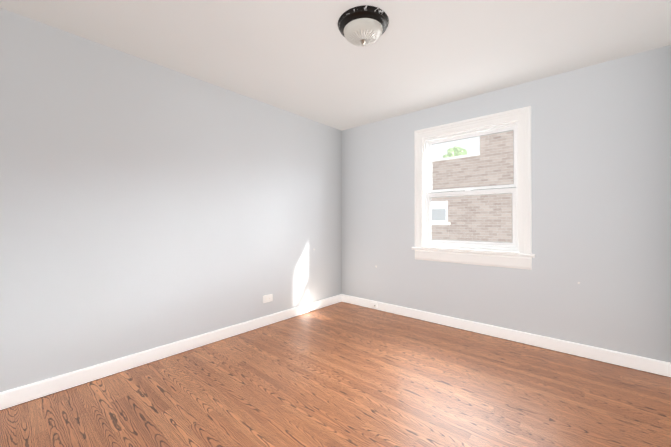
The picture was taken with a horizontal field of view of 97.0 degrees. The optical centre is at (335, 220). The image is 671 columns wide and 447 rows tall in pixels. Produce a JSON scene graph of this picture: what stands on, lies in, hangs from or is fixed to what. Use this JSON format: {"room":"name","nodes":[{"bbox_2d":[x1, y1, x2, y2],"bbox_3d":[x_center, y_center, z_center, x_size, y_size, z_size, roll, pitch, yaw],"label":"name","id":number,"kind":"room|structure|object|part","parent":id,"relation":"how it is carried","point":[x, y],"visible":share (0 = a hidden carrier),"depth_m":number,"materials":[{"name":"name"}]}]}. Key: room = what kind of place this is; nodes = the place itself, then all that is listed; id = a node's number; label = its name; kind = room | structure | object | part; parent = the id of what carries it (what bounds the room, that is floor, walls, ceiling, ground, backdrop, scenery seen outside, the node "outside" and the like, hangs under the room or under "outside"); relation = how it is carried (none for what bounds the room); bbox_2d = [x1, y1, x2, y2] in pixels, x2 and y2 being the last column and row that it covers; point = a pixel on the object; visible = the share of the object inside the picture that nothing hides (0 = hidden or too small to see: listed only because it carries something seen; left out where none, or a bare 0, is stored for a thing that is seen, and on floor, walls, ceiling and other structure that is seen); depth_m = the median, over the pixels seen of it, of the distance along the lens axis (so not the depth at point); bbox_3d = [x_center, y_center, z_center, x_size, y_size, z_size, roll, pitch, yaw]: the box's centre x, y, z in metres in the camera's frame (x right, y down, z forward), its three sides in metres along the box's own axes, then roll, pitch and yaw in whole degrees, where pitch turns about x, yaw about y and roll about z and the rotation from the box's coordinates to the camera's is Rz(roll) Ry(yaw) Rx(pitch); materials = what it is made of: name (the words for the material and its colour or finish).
{"room":"empty bedroom","nodes":[
{"label":"empty bedroom","id":0,"kind":"room"},
{"bbox_2d":[0,8,341,391],"bbox_3d":[-1.218,-0.067,2.832,0.120,2.440,4.240,0,0,41],"label":"wall","id":1,"kind":"structure","parent":0,"point":[145,205],"depth_m":2.34,"materials":[{"name":"grey paint"}]},
{"bbox_2d":[0,294,341,410],"bbox_3d":[-1.192,1.101,2.752,0.016,0.105,3.920,0,0,41],"label":"baseboard","id":2,"kind":"structure","parent":1,"relation":"attached to","point":[30,392],"depth_m":2.33,"materials":[{"name":"white paint"}]},
{"bbox_2d":[263,294,271,302],"bbox_3d":[-0.746,0.863,3.273,0.007,0.078,0.126,0,0,41],"label":"outlet","id":3,"kind":"object","parent":1,"relation":"attached to","point":[267,298],"visible":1,"depth_m":3.27,"materials":[{"name":"white plastic"}]},
{"bbox_2d":[0,302,670,446],"bbox_3d":[0.030,1.209,1.742,3.427,0.120,4.240,0,0,41],"label":"floor","id":4,"kind":"structure","parent":0,"point":[341,374],"depth_m":1.92,"materials":[{"name":"brown wood"}]},
{"bbox_2d":[0,0,670,130],"bbox_3d":[0.030,-1.351,1.752,3.427,0.120,4.240,0,0,41],"label":"ceiling","id":5,"kind":"structure","parent":0,"point":[305,59],"depth_m":2.15,"materials":[{"name":"white paint"}]},
{"bbox_2d":[338,5,388,45],"bbox_3d":[0.181,-1.222,1.948,0.334,0.136,0.334,0,0,41],"label":"ceiling light","id":6,"kind":"object","parent":5,"relation":"attached to","point":[365,25],"visible":1,"depth_m":1.86,"materials":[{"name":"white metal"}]},
{"bbox_3d":[0.181,-1.215,1.948,0.258,0.078,0.258,0,0,41],"label":"lamp shade","id":7,"kind":"part","parent":6,"relation":"part of","materials":[{"name":"white glass"}]},
{"bbox_2d":[342,45,670,362],"bbox_3d":[1.356,-0.065,3.272,3.187,2.440,0.200,0,0,41],"label":"wall","id":8,"kind":"structure","parent":0,"point":[601,175],"depth_m":2.58,"materials":[{"name":"grey paint"}]},
{"bbox_2d":[412,106,534,269],"bbox_3d":[1.439,-0.398,3.193,1.202,1.714,0.292,0,0,41],"label":"window","id":9,"kind":"structure","parent":8,"relation":"in","point":[523,115],"depth_m":3.06,"materials":[{"name":"white paint"}]},
{"bbox_2d":[421,119,519,253],"bbox_3d":[1.403,-0.320,3.152,0.962,1.271,0.200,0,0,41],"label":"window frame","id":10,"kind":"structure","parent":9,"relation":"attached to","point":[481,127],"depth_m":3.12,"materials":[{"name":"white paint"}]},
{"bbox_3d":[1.411,-0.023,3.159,0.909,0.606,0.042,0,0,41],"label":"window sash","id":11,"kind":"part","parent":9,"relation":"part of","materials":[{"name":"white wood"}]},
{"bbox_3d":[1.414,-0.021,3.163,0.850,0.513,0.004,0,0,41],"label":"sash glass","id":12,"kind":"part","parent":9,"relation":"part of","materials":[{"name":"clear glass"}]},
{"bbox_3d":[1.428,-0.320,3.180,0.938,1.246,0.095,0,0,41],"label":"frame","id":13,"kind":"part","parent":9,"relation":"part of","materials":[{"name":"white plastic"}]},
{"bbox_3d":[1.442,-0.615,3.197,0.909,0.627,0.030,0,0,41],"label":"window sash","id":14,"kind":"part","parent":9,"relation":"part of","materials":[{"name":"white wood"}]},
{"bbox_3d":[1.442,-0.621,3.197,0.858,0.560,0.004,0,0,41],"label":"sash glass","id":15,"kind":"part","parent":9,"relation":"part of","materials":[{"name":"clear glass"}]},
{"bbox_3d":[1.380,0.387,3.122,1.202,0.144,0.112,0,0,41],"label":"window stool apron","id":16,"kind":"part","parent":9,"relation":"part of","materials":[{"name":"white wood"}]},
{"bbox_2d":[342,294,670,377],"bbox_3d":[1.285,1.103,3.185,3.187,0.105,0.016,0,0,41],"label":"baseboard","id":17,"kind":"structure","parent":8,"relation":"attached to","point":[649,365],"depth_m":2.72,"materials":[{"name":"white paint"}]},
{"bbox_2d":[371,302,379,307],"bbox_3d":[0.518,1.099,3.822,0.127,0.066,0.030,0,0,41],"label":"outlet","id":18,"kind":"object","parent":17,"relation":"attached to","point":[374,305],"visible":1,"depth_m":3.82,"materials":[{"name":"white plastic"}]},
{"label":"outside","id":19,"kind":"structure","parent":0,"visible":0},
{"bbox_2d":[431,131,512,242],"bbox_3d":[6.246,0.848,9.799,26.000,8.670,5.194,0,0,41],"label":"building","id":20,"kind":"structure","parent":19,"point":[444,183],"depth_m":8.40,"materials":[{"name":"brick"}]}
]}

